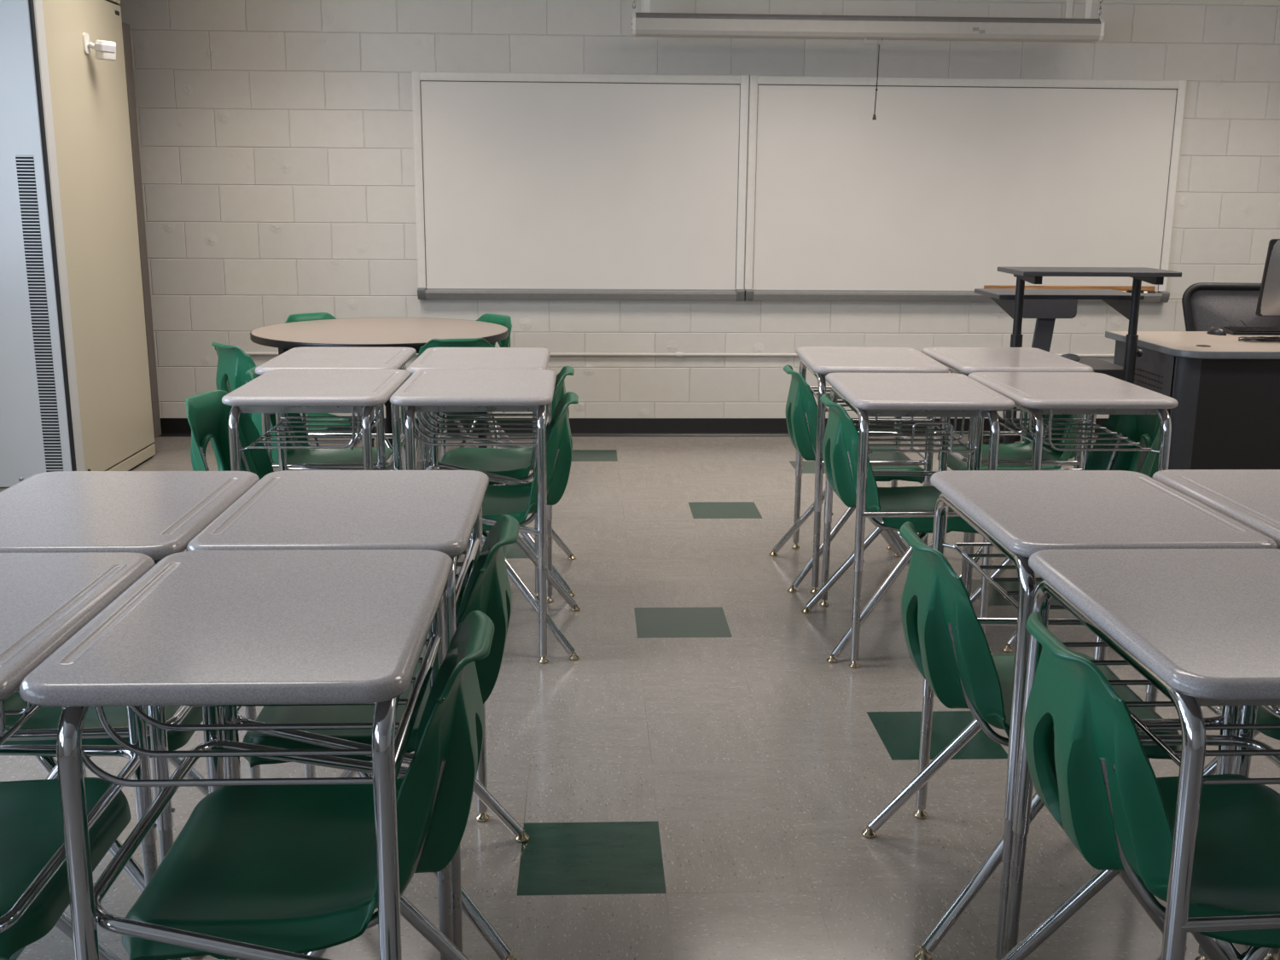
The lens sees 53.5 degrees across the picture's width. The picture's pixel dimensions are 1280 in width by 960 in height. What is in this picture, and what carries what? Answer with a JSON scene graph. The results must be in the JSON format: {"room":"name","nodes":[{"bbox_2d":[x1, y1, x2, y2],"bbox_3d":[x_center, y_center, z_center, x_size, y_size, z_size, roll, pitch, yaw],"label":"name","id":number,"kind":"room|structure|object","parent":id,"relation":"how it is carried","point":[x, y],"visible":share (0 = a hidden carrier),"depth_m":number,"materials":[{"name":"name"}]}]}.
{"room":"classroom","nodes":[
{"label":"classroom","id":0,"kind":"room"},
{"bbox_2d":[0,436,1279,959],"bbox_3d":[0.581,0.904,2.349,8.650,0.001,11.130,0,13,-2],"label":"floor","id":1,"kind":"structure","parent":0,"point":[701,782],"depth_m":3.18,"materials":[{"name":"beige tile"}]},
{"bbox_2d":[0,777,131,959],"bbox_3d":[-1.058,0.596,1.898,0.527,0.775,0.500,0,13,-2],"label":"chair","id":2,"kind":"object","parent":1,"relation":"on","point":[32,826],"visible":0.64,"depth_m":1.93,"materials":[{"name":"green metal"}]},
{"bbox_2d":[0,552,157,933],"bbox_3d":[-1.014,0.581,1.877,0.474,0.816,0.618,0,13,-2],"label":"student desk","id":3,"kind":"object","parent":1,"relation":"on","point":[46,599],"visible":0.66,"depth_m":1.89,"materials":[{"name":"grey plastic"}]},
{"bbox_2d":[0,689,41,745],"bbox_3d":[-1.043,0.279,1.808,0.352,0.136,0.561,0,13,-2],"label":"basket","id":4,"kind":"object","parent":3,"relation":"on","point":[27,712],"depth_m":1.80,"materials":[{"name":"silver metal"}]},
{"bbox_2d":[0,0,161,491],"bbox_3d":[-3.026,-1.354,5.991,0.960,2.740,1.171,0,13,-2],"label":"tall cabinet","id":5,"kind":"object","parent":1,"relation":"on","point":[78,386],"visible":0.94,"depth_m":5.70,"materials":[{"name":"beige metal"}]},
{"bbox_2d":[15,155,63,470],"bbox_3d":[-2.626,-0.698,5.560,0.075,1.399,0.004,0,13,-2],"label":"grille","id":6,"kind":"object","parent":5,"relation":"attached to","point":[30,217],"depth_m":5.55,"materials":[{"name":"grey metal"}]},
{"bbox_2d":[82,32,116,61],"bbox_3d":[-2.491,-2.001,5.872,0.120,0.117,0.109,0,13,-2],"label":"sensor","id":7,"kind":"object","parent":5,"relation":"attached to","point":[106,50],"visible":1,"depth_m":5.85,"materials":[{"name":"white plastic"}]},
{"bbox_2d":[2,693,209,958],"bbox_3d":[-1.082,0.461,2.492,0.527,0.775,0.500,0,13,-2],"label":"chair","id":8,"kind":"object","parent":1,"relation":"on","point":[45,717],"visible":0.11,"depth_m":2.35,"materials":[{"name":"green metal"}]},
{"bbox_2d":[0,471,260,959],"bbox_3d":[-1.026,0.443,2.486,0.474,0.816,0.618,0,13,-2],"label":"student desk","id":9,"kind":"object","parent":1,"relation":"on","point":[156,514],"visible":0.41,"depth_m":2.32,"materials":[{"name":"grey plastic"}]},
{"bbox_2d":[185,389,273,479],"bbox_3d":[-1.124,0.124,3.978,0.527,0.775,0.500,3,13,10],"label":"chair","id":10,"kind":"object","parent":1,"relation":"on","point":[207,416],"visible":0.35,"depth_m":4.02,"materials":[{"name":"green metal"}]},
{"bbox_2d":[18,549,453,959],"bbox_3d":[-0.536,0.578,1.907,0.474,0.816,0.618,0,13,-2],"label":"student desk","id":11,"kind":"object","parent":1,"relation":"on","point":[209,630],"visible":0.94,"depth_m":1.67,"materials":[{"name":"grey plastic"}]},
{"bbox_2d":[60,634,442,786],"bbox_3d":[-0.524,0.273,1.838,0.410,0.131,0.563,0,13,-2],"label":"basket","id":12,"kind":"object","parent":11,"relation":"on","point":[388,749],"depth_m":1.60,"materials":[{"name":"silver metal"}]},
{"bbox_2d":[211,341,350,438],"bbox_3d":[-1.542,-0.218,5.473,0.527,0.775,0.500,-11,17,-41],"label":"chair","id":13,"kind":"object","parent":1,"relation":"on","point":[233,363],"visible":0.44,"depth_m":5.24,"materials":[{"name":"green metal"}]},
{"bbox_2d":[122,610,494,959],"bbox_3d":[-0.478,0.599,1.907,0.527,0.775,0.500,0,13,-2],"label":"chair","id":14,"kind":"object","parent":1,"relation":"on","point":[290,868],"visible":0.94,"depth_m":1.80,"materials":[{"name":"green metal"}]},
{"bbox_2d":[221,369,410,471],"bbox_3d":[-0.988,0.093,4.030,0.474,0.816,0.618,0,13,-2],"label":"student desk","id":15,"kind":"object","parent":1,"relation":"on","point":[279,392],"visible":0.7,"depth_m":3.80,"materials":[{"name":"silver metal"}]},
{"bbox_2d":[239,404,382,451],"bbox_3d":[-1.017,-0.208,3.960,0.352,0.136,0.561,0,13,-2],"label":"basket","id":16,"kind":"object","parent":15,"relation":"on","point":[281,421],"depth_m":3.80,"materials":[{"name":"silver metal"}]},
{"bbox_2d":[245,365,393,468],"bbox_3d":[-1.130,-0.020,4.613,0.527,0.775,0.500,0,13,-2],"label":"chair","id":17,"kind":"object","parent":1,"relation":"on","point":[346,455],"visible":0.27,"depth_m":4.69,"materials":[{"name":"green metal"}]},
{"bbox_2d":[255,346,416,470],"bbox_3d":[-1.075,-0.044,4.631,0.474,0.816,0.618,0,13,-2],"label":"student desk","id":18,"kind":"object","parent":1,"relation":"on","point":[305,357],"visible":0.3,"depth_m":4.43,"materials":[{"name":"silver metal"}]},
{"bbox_2d":[273,312,402,470],"bbox_3d":[-1.549,-0.440,6.452,0.500,0.775,0.527,-11,17,-42],"label":"chair","id":19,"kind":"object","parent":1,"relation":"on","point":[316,316],"visible":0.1,"depth_m":6.53,"materials":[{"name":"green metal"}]},
{"bbox_2d":[186,470,489,959],"bbox_3d":[-0.548,0.441,2.512,0.474,0.816,0.618,0,13,-2],"label":"student desk","id":20,"kind":"object","parent":1,"relation":"on","point":[439,510],"visible":0.6,"depth_m":2.32,"materials":[{"name":"silver metal"}]},
{"bbox_2d":[455,535,480,616],"bbox_3d":[-0.536,0.136,2.443,0.410,0.131,0.563,0,13,-2],"label":"basket","id":21,"kind":"object","parent":20,"relation":"on","point":[474,547],"depth_m":2.48,"materials":[{"name":"silver metal"}]},
{"bbox_2d":[250,317,508,448],"bbox_3d":[-1.240,-0.358,6.169,1.210,0.746,1.210,0,13,-2],"label":"round table","id":22,"kind":"object","parent":1,"relation":"on","point":[414,333],"visible":0.56,"depth_m":5.99,"materials":[{"name":"beige laminate"}]},
{"bbox_2d":[242,514,529,959],"bbox_3d":[-0.494,0.468,2.482,0.527,0.775,0.500,0,13,-2],"label":"chair","id":23,"kind":"object","parent":1,"relation":"on","point":[488,591],"visible":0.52,"depth_m":2.36,"materials":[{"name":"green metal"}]},
{"bbox_2d":[401,313,512,459],"bbox_3d":[-0.906,-0.438,6.464,0.527,0.775,0.500,-11,17,-41],"label":"chair","id":24,"kind":"object","parent":1,"relation":"on","point":[503,320],"visible":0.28,"depth_m":6.51,"materials":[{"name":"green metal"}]},
{"bbox_2d":[414,337,504,485],"bbox_3d":[-0.840,-0.286,5.796,0.500,0.775,0.527,-2,13,-12],"label":"chair","id":25,"kind":"object","parent":1,"relation":"on","point":[472,342],"visible":0.27,"depth_m":5.52,"materials":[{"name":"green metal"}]},
{"bbox_2d":[389,369,556,663],"bbox_3d":[-0.507,0.092,4.051,0.474,0.816,0.618,0,13,-2],"label":"student desk","id":26,"kind":"object","parent":1,"relation":"on","point":[431,392],"visible":0.84,"depth_m":3.82,"materials":[{"name":"silver metal"}]},
{"bbox_2d":[404,406,550,446],"bbox_3d":[-0.495,-0.213,3.983,0.410,0.131,0.563,0,13,-2],"label":"basket","id":27,"kind":"object","parent":26,"relation":"on","point":[543,415],"depth_m":3.82,"materials":[{"name":"silver metal"}]},
{"bbox_2d":[406,347,550,599],"bbox_3d":[-0.570,-0.045,4.652,0.474,0.816,0.618,0,13,-2],"label":"student desk","id":28,"kind":"object","parent":1,"relation":"on","point":[433,357],"visible":0.36,"depth_m":4.47,"materials":[{"name":"silver metal"}]},
{"bbox_2d":[426,391,580,660],"bbox_3d":[-0.455,0.118,4.026,0.527,0.775,0.500,0,13,-2],"label":"chair","id":29,"kind":"object","parent":1,"relation":"on","point":[517,501],"visible":0.64,"depth_m":3.90,"materials":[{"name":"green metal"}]},
{"bbox_2d":[440,366,575,597],"bbox_3d":[-0.500,-0.019,4.629,0.527,0.775,0.500,0,13,-2],"label":"chair","id":30,"kind":"object","parent":1,"relation":"on","point":[511,462],"visible":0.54,"depth_m":4.63,"materials":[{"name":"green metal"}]},
{"bbox_2d":[769,364,924,592],"bbox_3d":[0.787,-0.030,4.721,0.527,0.775,0.500,0,13,-2],"label":"chair","id":31,"kind":"object","parent":1,"relation":"on","point":[801,406],"visible":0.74,"depth_m":4.58,"materials":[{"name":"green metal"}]},
{"bbox_2d":[791,346,948,593],"bbox_3d":[0.835,-0.057,4.755,0.474,0.816,0.618,0,13,0],"label":"student desk","id":32,"kind":"object","parent":1,"relation":"on","point":[821,361],"visible":0.62,"depth_m":4.51,"materials":[{"name":"silver metal"}]},
{"bbox_2d":[810,386,852,412],"bbox_3d":[0.805,-0.361,4.694,0.374,0.136,0.560,0,13,-2],"label":"basket","id":33,"kind":"object","parent":32,"relation":"on","point":[822,390],"depth_m":4.42,"materials":[{"name":"silver metal"}]},
{"bbox_2d":[801,394,992,663],"bbox_3d":[0.827,0.125,4.040,0.527,0.775,0.500,0,13,-2],"label":"chair","id":34,"kind":"object","parent":1,"relation":"on","point":[841,435],"visible":0.69,"depth_m":3.89,"materials":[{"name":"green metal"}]},
{"bbox_2d":[819,372,1015,668],"bbox_3d":[0.851,0.104,4.045,0.474,0.816,0.618,0,13,-1],"label":"student desk","id":35,"kind":"object","parent":1,"relation":"on","point":[945,396],"visible":0.8,"depth_m":3.79,"materials":[{"name":"silver metal"}]},
{"bbox_2d":[852,410,982,453],"bbox_3d":[0.821,-0.199,3.980,0.365,0.136,0.561,0,13,-2],"label":"basket","id":36,"kind":"object","parent":35,"relation":"on","point":[864,425],"depth_m":3.74,"materials":[{"name":"silver metal"}]},
{"bbox_2d":[920,347,1093,584],"bbox_3d":[1.335,-0.058,4.775,0.474,0.816,0.618,0,13,-2],"label":"student desk","id":37,"kind":"object","parent":1,"relation":"on","point":[965,361],"visible":0.32,"depth_m":4.54,"materials":[{"name":"silver metal"}]},
{"bbox_2d":[950,371,1019,411],"bbox_3d":[1.369,-0.360,4.708,0.352,0.136,0.561,0,13,-2],"label":"basket","id":38,"kind":"object","parent":37,"relation":"on","point":[1015,410],"depth_m":4.47,"materials":[{"name":"silver metal"}]},
{"bbox_2d":[927,370,1094,576],"bbox_3d":[1.397,-0.037,4.775,0.527,0.775,0.500,0,13,-2],"label":"chair","id":39,"kind":"object","parent":1,"relation":"on","point":[1021,450],"visible":0.22,"depth_m":4.79,"materials":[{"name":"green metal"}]},
{"bbox_2d":[861,521,1186,959],"bbox_3d":[0.770,0.474,2.536,0.527,0.758,0.500,0,13,-2],"label":"chair","id":40,"kind":"object","parent":1,"relation":"on","point":[945,639],"visible":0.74,"depth_m":2.39,"materials":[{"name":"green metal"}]},
{"bbox_2d":[982,299,1077,444],"bbox_3d":[2.131,-0.586,6.975,0.532,0.885,0.514,0,13,-2],"label":"stool","id":41,"kind":"object","parent":1,"relation":"on","point":[1045,311],"visible":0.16,"depth_m":6.67,"materials":[{"name":"black plastic"}]},
{"bbox_2d":[969,414,1160,652],"bbox_3d":[1.394,0.111,4.121,0.527,0.775,0.500,0,13,-2],"label":"chair","id":42,"kind":"object","parent":1,"relation":"on","point":[1138,428],"visible":0.15,"depth_m":4.18,"materials":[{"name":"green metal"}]},
{"bbox_2d":[964,372,1178,596],"bbox_3d":[1.339,0.098,4.085,0.474,0.816,0.618,0,13,-2],"label":"student desk","id":43,"kind":"object","parent":1,"relation":"on","point":[1037,394],"visible":0.73,"depth_m":3.87,"materials":[{"name":"silver metal"}]},
{"bbox_2d":[995,407,1159,453],"bbox_3d":[1.373,-0.203,4.018,0.352,0.136,0.561,0,13,-2],"label":"basket","id":44,"kind":"object","parent":43,"relation":"on","point":[1090,424],"depth_m":3.87,"materials":[{"name":"silver metal"}]},
{"bbox_2d":[974,266,1181,448],"bbox_3d":[1.901,-0.408,5.718,0.670,1.088,0.690,0,13,-2],"label":"desk","id":45,"kind":"object","parent":1,"relation":"on","point":[1010,300],"visible":0.45,"depth_m":5.58,"materials":[{"name":"black metal"}]},
{"bbox_2d":[974,288,1144,299],"bbox_3d":[1.898,-0.847,5.782,0.650,0.020,0.370,0,13,-2],"label":"shelf","id":46,"kind":"object","parent":45,"relation":"attached to","point":[995,293],"depth_m":5.66,"materials":[{"name":"grey laminate"}]},
{"bbox_2d":[1060,353,1080,361],"bbox_3d":[1.962,-0.555,5.805,0.098,0.044,0.080,-3,13,-14],"label":"pouch","id":47,"kind":"object","parent":45,"relation":"on","point":[1073,357],"visible":0.52,"depth_m":5.78,"materials":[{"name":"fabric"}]},
{"bbox_2d":[997,266,1181,277],"bbox_3d":[1.912,-0.891,5.432,0.670,0.020,0.345,0,13,-2],"label":"shelf","id":48,"kind":"object","parent":45,"relation":"attached to","point":[1017,271],"depth_m":5.28,"materials":[{"name":"grey laminate"}]},
{"bbox_2d":[1078,357,1123,369],"bbox_3d":[1.899,-0.524,5.820,0.555,0.020,0.420,0,13,-2],"label":"shelf","id":49,"kind":"object","parent":45,"relation":"attached to","point":[1096,363],"depth_m":5.81,"materials":[{"name":"grey laminate"}]},
{"bbox_2d":[913,470,1278,959],"bbox_3d":[0.865,0.441,2.558,0.474,0.816,0.618,0,13,-2],"label":"student desk","id":50,"kind":"object","parent":1,"relation":"on","point":[1021,514],"visible":0.59,"depth_m":2.37,"materials":[{"name":"silver metal"}]},
{"bbox_2d":[942,542,1083,624],"bbox_3d":[0.835,0.139,2.488,0.352,0.136,0.561,0,13,-2],"label":"basket","id":51,"kind":"object","parent":50,"relation":"on","point":[1026,579],"depth_m":2.27,"materials":[{"name":"silver metal"}]},
{"bbox_2d":[1000,610,1279,959],"bbox_3d":[0.839,0.601,1.942,0.527,0.775,0.500,0,13,-2],"label":"chair","id":52,"kind":"object","parent":1,"relation":"on","point":[1089,765],"visible":0.93,"depth_m":1.81,"materials":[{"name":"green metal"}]},
{"bbox_2d":[1002,548,1279,959],"bbox_3d":[0.890,0.578,1.952,0.474,0.816,0.618,0,13,-2],"label":"student desk","id":53,"kind":"object","parent":1,"relation":"on","point":[1201,625],"visible":0.91,"depth_m":1.81,"materials":[{"name":"silver metal"}]},
{"bbox_2d":[1062,641,1279,785],"bbox_3d":[0.860,0.277,1.882,0.352,0.136,0.561,0,13,-2],"label":"basket","id":54,"kind":"object","parent":53,"relation":"on","point":[1193,752],"depth_m":1.64,"materials":[{"name":"silver metal"}]},
{"bbox_2d":[1105,331,1279,472],"bbox_3d":[3.118,-0.277,5.939,1.650,0.753,0.825,0,13,-2],"label":"desk","id":55,"kind":"object","parent":1,"relation":"on","point":[1226,388],"visible":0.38,"depth_m":5.57,"materials":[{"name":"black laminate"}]},
{"bbox_2d":[1206,326,1226,335],"bbox_3d":[2.771,-0.716,6.100,0.064,0.034,0.104,-5,14,-22],"label":"computer mouse","id":56,"kind":"object","parent":55,"relation":"on","point":[1215,331],"visible":1,"depth_m":6.07,"materials":[{"name":"plastic"}]},
{"bbox_2d":[1221,326,1279,335],"bbox_3d":[3.059,-0.723,6.151,0.440,0.027,0.150,0,13,0],"label":"keyboard","id":57,"kind":"object","parent":55,"relation":"on","point":[1231,330],"visible":0.99,"depth_m":6.10,"materials":[{"name":"plastic"}]},
{"bbox_2d":[1238,336,1279,341],"bbox_3d":[2.961,-0.646,5.824,0.444,0.017,0.080,0,13,-2],"label":"coiled cable","id":58,"kind":"object","parent":55,"relation":"on","point":[1259,338],"visible":1,"depth_m":5.80,"materials":[{"name":"plastic"}]},
{"bbox_2d":[1255,238,1279,316],"bbox_3d":[3.161,-0.883,5.878,0.658,0.460,0.190,-2,13,-10],"label":"computer monitor","id":59,"kind":"object","parent":55,"relation":"on","point":[1268,305],"visible":1,"depth_m":5.80,"materials":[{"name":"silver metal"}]},
{"bbox_2d":[1145,469,1279,959],"bbox_3d":[1.352,0.439,2.584,0.474,0.816,0.618,0,13,-2],"label":"student desk","id":60,"kind":"object","parent":1,"relation":"on","point":[1251,497],"visible":0.32,"depth_m":2.58,"materials":[{"name":"silver metal"}]},
{"bbox_2d":[1181,282,1279,331],"bbox_3d":[3.083,-0.493,6.416,0.614,0.965,0.587,1,13,2],"label":"office chair","id":61,"kind":"object","parent":1,"relation":"on","point":[1206,305],"visible":0.15,"depth_m":6.54,"materials":[{"name":"fabric"}]},
{"bbox_2d":[1203,705,1279,774],"bbox_3d":[1.421,0.457,2.595,0.527,0.775,0.500,0,13,-2],"label":"chair","id":62,"kind":"object","parent":1,"relation":"on","point":[1264,716],"visible":0.07,"depth_m":2.44,"materials":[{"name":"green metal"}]},
{"bbox_2d":[117,0,1279,418],"bbox_3d":[0.374,-1.687,7.258,8.450,2.880,0.200,0,13,-2],"label":"wall","id":63,"kind":"structure","parent":0,"point":[276,139],"depth_m":7.10,"materials":[{"name":"brick"}]},
{"bbox_2d":[411,71,749,301],"bbox_3d":[-0.327,-1.627,7.101,1.855,1.238,0.076,0,13,-2],"label":"whiteboard","id":64,"kind":"object","parent":63,"relation":"attached to","point":[528,185],"visible":1,"depth_m":7.12,"materials":[{"name":"ceramic"}]},
{"bbox_2d":[417,287,744,301],"bbox_3d":[-0.331,-1.057,7.231,1.851,0.069,0.076,0,13,-2],"label":"marker tray","id":65,"kind":"object","parent":64,"relation":"on","point":[650,293],"depth_m":7.22,"materials":[{"name":"grey metal"}]},
{"bbox_2d":[157,418,1108,436],"bbox_3d":[0.369,-0.309,7.457,8.050,0.105,0.022,0,13,-2],"label":"baseboard","id":66,"kind":"structure","parent":63,"relation":"attached to","point":[170,427],"depth_m":7.45,"materials":[{"name":"black rubber"}]},
{"bbox_2d":[244,351,1114,359],"bbox_3d":[0.647,-0.719,7.372,5.900,0.044,0.028,0,13,-2],"label":"conduit","id":67,"kind":"object","parent":63,"relation":"attached to","point":[677,354],"visible":0.3,"depth_m":7.34,"materials":[{"name":"white metal"}]},
{"bbox_2d":[631,0,1105,120],"bbox_3d":[1.205,-2.356,6.869,2.514,0.800,0.331,0,13,-2],"label":"projection screen","id":68,"kind":"object","parent":63,"relation":"attached to","point":[645,23],"visible":1,"depth_m":6.70,"materials":[{"name":"paint"}]},
{"bbox_2d":[744,75,1186,302],"bbox_3d":[1.834,-1.631,7.190,2.460,1.238,0.076,0,13,-2],"label":"whiteboard","id":69,"kind":"object","parent":63,"relation":"attached to","point":[952,182],"visible":0.99,"depth_m":7.20,"materials":[{"name":"ceramic"}]},
{"bbox_2d":[744,289,1169,302],"bbox_3d":[1.829,-1.060,7.319,2.456,0.069,0.076,0,13,-2],"label":"marker tray","id":70,"kind":"object","parent":69,"relation":"on","point":[1160,295],"depth_m":7.28,"materials":[{"name":"grey metal"}]},
{"bbox_2d":[983,285,1155,290],"bbox_3d":[2.484,-1.100,7.346,1.000,0.045,0.012,0,13,-2],"label":"wooden pointer","id":71,"kind":"object","parent":69,"relation":"on","point":[1114,288],"visible":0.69,"depth_m":7.34,"materials":[{"name":"brown wood"}]},
{"bbox_2d":[1143,290,1155,293],"bbox_3d":[2.934,-1.084,7.353,0.100,0.018,0.018,0,13,-2],"label":"marker","id":72,"kind":"object","parent":69,"relation":"on","point":[1144,292],"visible":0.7,"depth_m":7.35,"materials":[{"name":"plastic"}]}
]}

